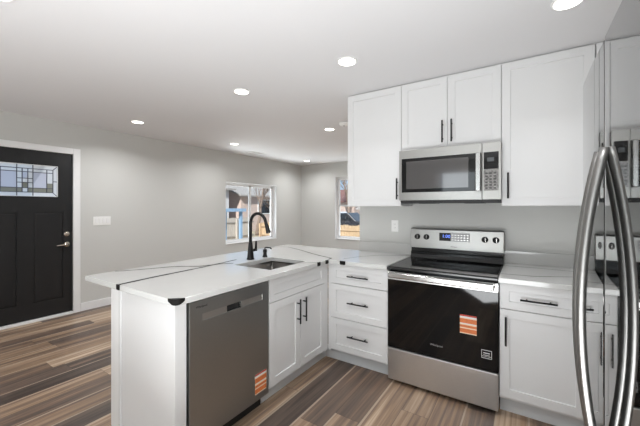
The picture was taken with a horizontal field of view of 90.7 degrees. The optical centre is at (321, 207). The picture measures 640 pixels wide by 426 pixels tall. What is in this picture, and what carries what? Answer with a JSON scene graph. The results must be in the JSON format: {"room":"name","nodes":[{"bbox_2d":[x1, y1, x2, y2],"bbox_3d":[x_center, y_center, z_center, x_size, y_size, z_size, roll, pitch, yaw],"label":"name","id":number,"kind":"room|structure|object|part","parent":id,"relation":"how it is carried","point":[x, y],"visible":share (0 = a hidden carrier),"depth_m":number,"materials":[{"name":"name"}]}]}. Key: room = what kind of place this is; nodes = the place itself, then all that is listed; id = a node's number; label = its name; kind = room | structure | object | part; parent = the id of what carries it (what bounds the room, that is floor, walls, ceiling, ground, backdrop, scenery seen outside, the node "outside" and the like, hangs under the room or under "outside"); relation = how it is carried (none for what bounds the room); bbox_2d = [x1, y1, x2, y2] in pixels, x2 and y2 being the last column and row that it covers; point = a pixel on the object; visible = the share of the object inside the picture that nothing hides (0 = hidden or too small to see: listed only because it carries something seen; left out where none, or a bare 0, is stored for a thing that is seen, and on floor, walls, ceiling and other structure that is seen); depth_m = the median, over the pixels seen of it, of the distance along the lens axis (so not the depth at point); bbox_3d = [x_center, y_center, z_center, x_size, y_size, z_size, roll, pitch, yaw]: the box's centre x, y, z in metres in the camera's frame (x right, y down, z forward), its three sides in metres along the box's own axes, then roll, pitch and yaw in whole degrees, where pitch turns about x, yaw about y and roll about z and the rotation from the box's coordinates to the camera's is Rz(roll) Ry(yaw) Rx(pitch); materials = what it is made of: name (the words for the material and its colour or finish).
{"room":"kitchen","nodes":[
{"label":"kitchen","id":0,"kind":"room"},
{"bbox_2d":[111,288,117,425],"bbox_3d":[-0.683,0.926,2.815,0.138,0.874,2.092,0,0,33],"label":"wall","id":1,"kind":"structure","parent":0,"point":[114,293],"depth_m":1.95,"materials":[{"name":"white paint"}]},
{"bbox_2d":[0,110,300,310],"bbox_3d":[-3.032,0.143,4.472,0.150,2.440,8.973,0,0,33],"label":"wall","id":2,"kind":"structure","parent":0,"point":[165,201],"depth_m":4.92,"materials":[{"name":"grey paint"}]},
{"bbox_2d":[0,146,71,326],"bbox_3d":[-3.456,0.326,3.691,0.098,2.011,0.919,0,0,33],"label":"door","id":3,"kind":"structure","parent":2,"relation":"in","point":[36,186],"depth_m":3.78,"materials":[{"name":"black paint"}]},
{"bbox_3d":[-3.476,-0.320,3.707,0.001,0.379,0.620,0,0,33],"label":"leaded glass","id":4,"kind":"part","parent":3,"relation":"part of","materials":[{"name":"clear glass"}]},
{"bbox_3d":[-3.468,0.601,3.701,0.008,1.045,0.689,0,0,33],"label":"panel","id":5,"kind":"part","parent":3,"relation":"part of","materials":[{"name":"black paint"}]},
{"bbox_3d":[-3.242,0.470,3.980,0.056,0.066,0.151,0,0,33],"label":"lever","id":6,"kind":"part","parent":3,"relation":"part of","materials":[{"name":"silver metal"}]},
{"bbox_2d":[0,311,72,329],"bbox_3d":[-3.499,1.349,3.720,0.170,0.028,0.919,0,0,33],"label":"threshold","id":7,"kind":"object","parent":2,"relation":"attached to","point":[68,312],"depth_m":3.75,"materials":[{"name":"white paint"}]},
{"bbox_2d":[0,139,79,312],"bbox_3d":[-3.446,0.304,3.685,0.018,2.118,1.081,0,0,33],"label":"trim","id":8,"kind":"structure","parent":2,"relation":"attached to","point":[7,143],"depth_m":4.09,"materials":[{"name":"white paint"}]},
{"bbox_2d":[80,297,110,310],"bbox_3d":[-1.831,1.310,6.162,0.014,0.105,4.828,0,0,33],"label":"baseboard","id":9,"kind":"structure","parent":2,"relation":"attached to","point":[84,306],"depth_m":4.28,"materials":[{"name":"white paint"}]},
{"bbox_2d":[93,216,110,224],"bbox_3d":[-3.015,0.184,4.352,0.010,0.114,0.208,0,0,33],"label":"switch plate","id":10,"kind":"object","parent":2,"relation":"attached to","point":[105,220],"visible":1,"depth_m":4.35,"materials":[{"name":"white plastic"}]},
{"bbox_2d":[226,182,276,244],"bbox_3d":[-1.501,0.113,6.797,0.152,1.230,1.480,0,0,33],"label":"window","id":11,"kind":"structure","parent":2,"relation":"in","point":[272,188],"depth_m":7.05,"materials":[{"name":"white paint"}]},
{"bbox_2d":[0,304,554,425],"bbox_3d":[-0.517,1.413,2.829,6.159,0.100,9.273,0,0,33],"label":"floor","id":12,"kind":"structure","parent":0,"point":[56,371],"depth_m":2.30,"materials":[{"name":"wood"}]},
{"bbox_2d":[118,290,185,425],"bbox_3d":[-0.956,0.926,1.766,0.572,0.874,0.069,0,0,33],"label":"end panel","id":13,"kind":"object","parent":12,"relation":"on","point":[151,334],"visible":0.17,"depth_m":1.71,"materials":[{"name":"white paint"}]},
{"bbox_3d":[-0.722,0.926,1.616,0.017,0.874,0.065,0,0,33],"label":"corner post","id":14,"kind":"part","parent":13,"relation":"part of","materials":[{"name":"white paint"}]},
{"bbox_2d":[186,281,267,425],"bbox_3d":[-0.756,0.928,2.047,0.566,0.870,0.611,0,0,33],"label":"dishwasher","id":15,"kind":"object","parent":12,"relation":"on","point":[227,333],"visible":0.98,"depth_m":1.84,"materials":[{"name":"silver metal"}]},
{"bbox_3d":[-0.589,1.313,1.937,0.015,0.100,0.600,0,0,33],"label":"kick plate","id":16,"kind":"part","parent":15,"relation":"part of","materials":[{"name":"black plastic"}]},
{"bbox_2d":[254,261,327,402],"bbox_3d":[-0.344,0.926,2.650,0.606,0.874,0.842,0,0,33],"label":"base cabinet","id":17,"kind":"object","parent":12,"relation":"on","point":[297,302],"visible":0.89,"depth_m":2.41,"materials":[{"name":"white paint"}]},
{"bbox_2d":[85,244,410,305],"bbox_3d":[-0.343,0.471,2.571,1.552,0.033,2.126,0,0,33],"label":"countertop","id":18,"kind":"structure","parent":17,"relation":"on","point":[177,283],"depth_m":2.27,"materials":[{"name":"white stone"}]},
{"bbox_2d":[247,212,270,259],"bbox_3d":[-0.526,0.247,2.732,0.267,0.415,0.100,0,0,33],"label":"faucet","id":19,"kind":"object","parent":18,"relation":"on","point":[250,256],"visible":1,"depth_m":2.75,"materials":[{"name":"black metal"}]},
{"bbox_3d":[-0.545,0.187,2.725,0.203,0.295,0.028,0,0,33],"label":"spout","id":20,"kind":"part","parent":19,"relation":"part of","materials":[{"name":"black metal"}]},
{"bbox_2d":[262,247,271,256],"bbox_3d":[-0.494,0.408,2.889,0.094,0.094,0.045,0,0,33],"label":"soap dispenser","id":21,"kind":"object","parent":18,"relation":"on","point":[264,249],"visible":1,"depth_m":2.89,"materials":[{"name":"black metal"}]},
{"bbox_2d":[246,261,294,269],"bbox_3d":[-0.406,0.589,2.588,0.389,0.202,0.459,0,0,33],"label":"sink","id":22,"kind":"object","parent":18,"relation":"in","point":[270,265],"visible":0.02,"depth_m":2.82,"materials":[{"name":"metal"}]},
{"bbox_3d":[-0.264,0.949,2.306,0.019,0.578,0.348,0,0,33],"label":"door","id":23,"kind":"part","parent":17,"relation":"part of","materials":[{"name":"white paint"}]},
{"bbox_3d":[-0.166,0.791,2.404,0.038,0.185,0.012,0,0,33],"label":"handle","id":24,"kind":"part","parent":17,"relation":"part of","materials":[{"name":"black metal"}]},
{"bbox_3d":[-0.124,0.791,2.467,0.038,0.185,0.012,0,0,33],"label":"handle","id":25,"kind":"part","parent":17,"relation":"part of","materials":[{"name":"black metal"}]},
{"bbox_3d":[-0.071,0.949,2.601,0.019,0.578,0.348,0,0,33],"label":"door","id":26,"kind":"part","parent":17,"relation":"part of","materials":[{"name":"white paint"}]},
{"bbox_2d":[326,263,389,374],"bbox_3d":[0.432,0.926,2.922,0.628,0.874,0.691,0,0,33],"label":"base cabinet","id":27,"kind":"object","parent":12,"relation":"on","point":[357,296],"visible":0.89,"depth_m":2.64,"materials":[{"name":"white paint"}]},
{"bbox_3d":[0.303,1.091,2.616,0.190,0.012,0.038,0,0,33],"label":"handle","id":28,"kind":"part","parent":27,"relation":"part of","materials":[{"name":"black metal"}]},
{"bbox_3d":[0.303,0.807,2.616,0.190,0.012,0.038,0,0,33],"label":"handle","id":29,"kind":"part","parent":27,"relation":"part of","materials":[{"name":"black metal"}]},
{"bbox_3d":[0.303,0.583,2.616,0.190,0.012,0.038,0,0,33],"label":"handle","id":30,"kind":"part","parent":27,"relation":"part of","materials":[{"name":"black metal"}]},
{"bbox_3d":[0.311,1.101,2.645,0.524,0.275,0.019,0,0,33],"label":"drawer","id":31,"kind":"part","parent":27,"relation":"part of","materials":[{"name":"white paint"}]},
{"bbox_3d":[0.311,0.812,2.645,0.524,0.292,0.019,0,0,33],"label":"drawer","id":32,"kind":"part","parent":27,"relation":"part of","materials":[{"name":"white paint"}]},
{"bbox_3d":[0.311,0.578,2.645,0.524,0.166,0.019,0,0,33],"label":"drawer","id":33,"kind":"part","parent":27,"relation":"part of","materials":[{"name":"white paint"}]},
{"bbox_2d":[387,228,504,411],"bbox_3d":[1.004,0.778,2.519,0.758,1.170,0.724,0,0,33],"label":"range","id":34,"kind":"object","parent":12,"relation":"on","point":[444,298],"visible":0.99,"depth_m":2.28,"materials":[{"name":"silver metal"}]},
{"bbox_3d":[0.822,0.516,2.239,0.718,0.042,0.056,0,0,33],"label":"handle","id":35,"kind":"part","parent":34,"relation":"part of","materials":[{"name":"silver metal"}]},
{"bbox_3d":[0.849,1.210,2.281,0.754,0.242,0.047,0,0,33],"label":"storage drawer","id":36,"kind":"part","parent":34,"relation":"part of","materials":[{"name":"metal"}]},
{"bbox_3d":[0.849,0.789,2.280,0.754,0.583,0.045,0,0,33],"label":"oven door","id":37,"kind":"part","parent":34,"relation":"part of","materials":[{"name":"black glass"}]},
{"bbox_2d":[387,257,503,280],"bbox_3d":[0.991,0.468,2.497,0.758,0.023,0.595,0,0,33],"label":"cooktop","id":38,"kind":"object","parent":34,"relation":"in","point":[467,269],"depth_m":2.40,"materials":[{"name":"black glass"}]},
{"bbox_3d":[1.175,0.281,2.779,0.754,0.175,0.102,0,0,33],"label":"control panel","id":39,"kind":"part","parent":34,"relation":"part of","materials":[{"name":"metal"}]},
{"bbox_3d":[1.411,0.268,2.555,0.050,0.050,0.031,0,0,33],"label":"knob","id":40,"kind":"part","parent":34,"relation":"part of","materials":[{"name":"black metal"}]},
{"bbox_2d":[500,283,582,425],"bbox_3d":[1.527,0.926,2.206,0.455,0.874,0.691,0,0,33],"label":"base cabinet","id":41,"kind":"object","parent":12,"relation":"on","point":[538,378],"visible":0.67,"depth_m":1.97,"materials":[{"name":"white paint"}]},
{"bbox_3d":[1.190,0.797,2.037,0.012,0.185,0.038,0,0,33],"label":"handle","id":42,"kind":"part","parent":41,"relation":"part of","materials":[{"name":"black metal"}]},
{"bbox_3d":[1.363,0.577,1.958,0.446,0.163,0.019,0,0,33],"label":"drawer","id":43,"kind":"part","parent":41,"relation":"part of","materials":[{"name":"white paint"}]},
{"bbox_3d":[1.335,0.583,1.942,0.190,0.012,0.038,0,0,33],"label":"handle","id":44,"kind":"part","parent":41,"relation":"part of","materials":[{"name":"black metal"}]},
{"bbox_2d":[572,0,639,425],"bbox_3d":[0.925,0.468,0.481,0.836,1.760,0.867,0,0,33],"label":"refrigerator","id":45,"kind":"object","parent":12,"relation":"on","point":[606,269],"visible":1,"depth_m":0.68,"materials":[{"name":"grey metal"}]},
{"bbox_3d":[0.660,0.249,0.782,0.061,0.771,0.026,0,0,33],"label":"handle","id":46,"kind":"part","parent":45,"relation":"part of","materials":[{"name":"silver metal"}]},
{"bbox_3d":[0.623,0.249,0.726,0.061,0.771,0.026,0,0,33],"label":"handle","id":47,"kind":"part","parent":45,"relation":"part of","materials":[{"name":"silver metal"}]},
{"bbox_3d":[0.795,0.442,0.871,0.081,1.672,0.356,0,0,33],"label":"freezer door","id":48,"kind":"part","parent":45,"relation":"part of","materials":[{"name":"metal"}]},
{"bbox_3d":[0.557,0.442,0.505,0.080,1.672,0.505,0,0,33],"label":"door","id":49,"kind":"part","parent":45,"relation":"part of","materials":[{"name":"metal"}]},
{"bbox_3d":[2.000,0.926,1.920,0.646,0.874,0.653,0,0,33],"label":"base cabinet","id":50,"kind":"object","parent":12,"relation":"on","visible":0},
{"bbox_2d":[498,263,572,290],"bbox_3d":[1.797,0.471,2.029,1.105,0.032,0.693,0,0,33],"label":"countertop","id":51,"kind":"structure","parent":50,"relation":"on","point":[560,278],"depth_m":2.08,"materials":[{"name":"white stone"}]},
{"bbox_2d":[0,0,621,165],"bbox_3d":[-0.517,-1.127,2.829,6.159,0.100,9.273,0,0,33],"label":"ceiling","id":52,"kind":"structure","parent":0,"point":[175,67],"depth_m":2.24,"materials":[{"name":"white paint"}]},
{"bbox_2d":[131,120,143,123],"bbox_3d":[-2.307,-1.072,3.977,0.150,0.010,0.150,0,0,33],"label":"recessed light","id":53,"kind":"object","parent":52,"relation":"in","point":[133,121],"visible":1,"depth_m":3.95,"materials":[{"name":"white plastic"}]},
{"bbox_2d":[233,88,249,94],"bbox_3d":[-0.737,-1.072,2.933,0.150,0.010,0.150,0,0,33],"label":"recessed light","id":54,"kind":"object","parent":52,"relation":"in","point":[241,91],"visible":1,"depth_m":2.92,"materials":[{"name":"white plastic"}]},
{"bbox_2d":[235,90,247,94],"bbox_3d":[-0.737,-1.071,2.933,0.122,0.007,0.122,0,0,33],"label":"diffuser","id":55,"kind":"object","parent":54,"relation":"attached to","point":[243,92],"depth_m":2.94,"materials":[{"name":"white plastic"}]},
{"bbox_2d":[248,151,263,154],"bbox_3d":[-1.286,-1.073,6.262,0.160,0.007,0.360,0,0,33],"label":"ceiling vent","id":56,"kind":"object","parent":52,"relation":"in","point":[253,152],"visible":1,"depth_m":6.25,"materials":[{"name":"white plastic"}]},
{"bbox_2d":[339,122,347,125],"bbox_3d":[0.293,-1.058,4.039,0.130,0.039,0.130,0,0,33],"label":"smoke detector","id":57,"kind":"object","parent":52,"relation":"attached to","point":[340,123],"visible":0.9,"depth_m":4.00,"materials":[{"name":"white plastic"}]},
{"bbox_2d":[337,56,356,65],"bbox_3d":[0.191,-1.072,2.327,0.150,0.010,0.150,0,0,33],"label":"recessed light","id":58,"kind":"object","parent":52,"relation":"in","point":[346,60],"visible":1,"depth_m":2.31,"materials":[{"name":"white plastic"}]},
{"bbox_2d":[339,58,354,65],"bbox_3d":[0.191,-1.071,2.327,0.122,0.007,0.122,0,0,33],"label":"diffuser","id":59,"kind":"object","parent":58,"relation":"attached to","point":[342,61],"depth_m":2.32,"materials":[{"name":"white plastic"}]},
{"bbox_2d":[550,0,583,10],"bbox_3d":[1.289,-1.072,1.650,0.150,0.010,0.150,0,0,33],"label":"recessed light","id":60,"kind":"object","parent":52,"relation":"in","point":[556,5],"visible":1,"depth_m":1.66,"materials":[{"name":"white plastic"}]},
{"bbox_2d":[301,162,358,249],"bbox_3d":[1.977,0.143,6.649,6.159,2.440,0.150,0,0,33],"label":"wall","id":61,"kind":"structure","parent":0,"point":[317,180],"depth_m":7.86,"materials":[{"name":"grey paint"}]},
{"bbox_2d":[335,176,359,240],"bbox_3d":[0.767,0.018,7.426,0.935,1.490,0.152,0,0,33],"label":"window","id":62,"kind":"structure","parent":61,"relation":"in","point":[337,179],"depth_m":7.67,"materials":[{"name":"white paint"}]},
{"bbox_2d":[360,203,580,264],"bbox_3d":[1.463,0.143,2.735,2.440,2.440,0.120,0,0,33],"label":"wall","id":63,"kind":"structure","parent":0,"point":[544,229],"depth_m":2.69,"materials":[{"name":"grey paint"}]},
{"bbox_2d":[348,85,412,205],"bbox_3d":[0.558,-0.542,3.034,0.532,1.065,0.366,0,0,33],"label":"upper cabinet","id":64,"kind":"object","parent":63,"relation":"attached to","point":[375,117],"visible":0.95,"depth_m":2.91,"materials":[{"name":"white paint"}]},
{"bbox_2d":[359,241,411,254],"bbox_3d":[0.644,0.405,3.184,0.569,0.100,0.021,0,0,33],"label":"backsplash","id":65,"kind":"structure","parent":63,"relation":"attached to","point":[398,248],"depth_m":3.17,"materials":[{"name":"white stone"}]},
{"bbox_2d":[391,220,397,231],"bbox_3d":[0.732,0.185,3.136,0.070,0.114,0.009,0,0,33],"label":"outlet","id":66,"kind":"object","parent":63,"relation":"attached to","point":[394,223],"visible":1,"depth_m":3.13,"materials":[{"name":"white plastic"}]},
{"bbox_2d":[402,64,501,150],"bbox_3d":[1.100,-0.778,2.679,0.761,0.593,0.366,0,0,33],"label":"upper cabinet","id":67,"kind":"object","parent":63,"relation":"attached to","point":[463,108],"visible":0.86,"depth_m":2.53,"materials":[{"name":"white paint"}]},
{"bbox_3d":[0.867,-0.773,2.670,0.378,0.579,0.019,0,0,33],"label":"door","id":68,"kind":"part","parent":67,"relation":"part of","materials":[{"name":"white paint"}]},
{"bbox_3d":[0.982,-0.614,2.561,0.012,0.178,0.038,0,0,33],"label":"handle","id":69,"kind":"part","parent":67,"relation":"part of","materials":[{"name":"black metal"}]},
{"bbox_2d":[399,141,501,203],"bbox_3d":[1.080,-0.255,2.640,0.758,0.448,0.449,0,0,33],"label":"microwave","id":70,"kind":"object","parent":67,"relation":"attached to","point":[468,173],"visible":1,"depth_m":2.47,"materials":[{"name":"silver metal"}]},
{"bbox_3d":[1.167,-0.263,2.346,0.036,0.284,0.051,0,0,33],"label":"handle","id":71,"kind":"part","parent":70,"relation":"part of","materials":[{"name":"silver metal"}]},
{"bbox_3d":[1.258,-0.269,2.331,0.122,0.421,0.030,0,0,33],"label":"control panel","id":72,"kind":"part","parent":70,"relation":"part of","materials":[{"name":"metal"}]},
{"bbox_3d":[1.040,-0.614,2.522,0.012,0.178,0.038,0,0,33],"label":"handle","id":73,"kind":"part","parent":67,"relation":"part of","materials":[{"name":"black metal"}]},
{"bbox_3d":[1.185,-0.773,2.462,0.377,0.579,0.019,0,0,33],"label":"door","id":74,"kind":"part","parent":67,"relation":"part of","materials":[{"name":"white paint"}]},
{"bbox_2d":[505,250,573,267],"bbox_3d":[1.982,0.405,2.311,1.105,0.100,0.021,0,0,33],"label":"backsplash","id":75,"kind":"structure","parent":63,"relation":"attached to","point":[519,257],"depth_m":2.47,"materials":[{"name":"white stone"}]},
{"bbox_2d":[502,44,594,205],"bbox_3d":[1.643,-0.542,2.325,0.533,1.065,0.366,0,0,33],"label":"upper cabinet","id":76,"kind":"object","parent":63,"relation":"attached to","point":[542,95],"visible":0.8,"depth_m":2.21,"materials":[{"name":"white paint"}]},
{"bbox_3d":[1.366,-0.159,2.310,0.012,0.188,0.038,0,0,33],"label":"handle","id":77,"kind":"part","parent":76,"relation":"part of","materials":[{"name":"black metal"}]},
{"bbox_2d":[595,42,602,56],"bbox_3d":[2.119,-0.542,2.037,0.574,1.065,0.328,0,0,33],"label":"upper cabinet","id":78,"kind":"object","parent":63,"relation":"attached to","point":[597,45],"visible":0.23,"depth_m":2.05,"materials":[{"name":"white paint"}]},
{"label":"outside","id":79,"kind":"structure","parent":0,"visible":0},
{"bbox_3d":[1.281,1.888,11.107,70.000,0.150,80.000,0,0,33],"label":"ground","id":80,"kind":"structure","parent":79,"visible":0},
{"bbox_2d":[226,186,235,217],"bbox_3d":[-11.424,-0.457,20.000,6.700,4.540,9.700,0,0,33],"label":"house","id":81,"kind":"structure","parent":80,"relation":"on","point":[228,188],"depth_m":22.03,"materials":[{"name":"white"}]},
{"bbox_2d":[226,208,245,239],"bbox_3d":[-3.708,0.928,12.155,1.200,1.770,1.100,0,0,33],"label":"frame","id":82,"kind":"object","parent":80,"relation":"on","point":[240,210],"visible":0.19,"depth_m":12.21,"materials":[{"name":"blue plastic"}]},
{"bbox_3d":[-3.112,0.963,12.244,0.100,1.700,0.100,0,0,33],"label":"leg","id":83,"kind":"part","parent":82,"relation":"part of","materials":[{"name":"blue plastic"}]},
{"bbox_2d":[227,217,253,239],"bbox_3d":[-6.772,1.178,13.292,0.145,1.270,10.945,0,0,33],"label":"fence","id":84,"kind":"object","parent":80,"relation":"on","point":[232,223],"visible":0.09,"depth_m":16.74,"materials":[{"name":"beige wood"}]},
{"bbox_3d":[-4.468,1.213,16.771,0.090,1.200,0.090,0,0,33],"label":"post","id":85,"kind":"part","parent":84,"relation":"part of","materials":[{"name":"beige wood"}]},
{"bbox_2d":[229,186,269,230],"bbox_3d":[-6.285,-0.157,27.870,6.700,3.940,8.300,0,0,33],"label":"house","id":86,"kind":"structure","parent":80,"relation":"on","point":[238,198],"depth_m":24.03,"materials":[{"name":"brick"}]},
{"bbox_3d":[-4.505,-0.037,25.036,0.020,1.000,1.200,0,0,33],"label":"pane","id":87,"kind":"part","parent":86,"relation":"part of","materials":[{"name":"clear glass"}]},
{"bbox_2d":[255,188,269,235],"bbox_3d":[-3.797,-0.832,20.761,1.766,5.311,2.503,0,0,-22],"label":"bare tree","id":88,"kind":"object","parent":80,"relation":"on","point":[264,192],"visible":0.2,"depth_m":20.36,"materials":[{"name":"brown plant"}]},
{"bbox_2d":[259,222,359,236],"bbox_3d":[2.659,1.313,13.715,14.545,1.000,0.145,0,0,33],"label":"fence","id":89,"kind":"object","parent":80,"relation":"on","point":[345,230],"visible":0.1,"depth_m":14.77,"materials":[{"name":"brown wood"}]},
{"bbox_3d":[2.695,1.323,13.730,14.500,0.550,0.070,0,0,33],"label":"rail","id":90,"kind":"part","parent":89,"relation":"part of","materials":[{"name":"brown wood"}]},
{"bbox_2d":[341,180,349,212],"bbox_3d":[2.338,-1.356,28.310,2.484,6.363,3.484,0,0,16],"label":"bare tree","id":91,"kind":"object","parent":80,"relation":"on","point":[343,183],"visible":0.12,"depth_m":27.70,"materials":[{"name":"brown plant"}]},
{"bbox_2d":[340,212,359,225],"bbox_3d":[1.333,1.073,20.149,4.300,1.480,1.724,0,0,27],"label":"car","id":92,"kind":"object","parent":80,"relation":"on","point":[351,219],"visible":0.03,"depth_m":19.10,"materials":[{"name":"grey paint"}]},
{"bbox_2d":[340,190,359,213],"bbox_3d":[1.939,-0.057,35.160,7.700,3.740,6.700,0,0,33],"label":"house","id":93,"kind":"structure","parent":80,"relation":"on","point":[343,201],"depth_m":31.39,"materials":[{"name":"brick"}]}
]}

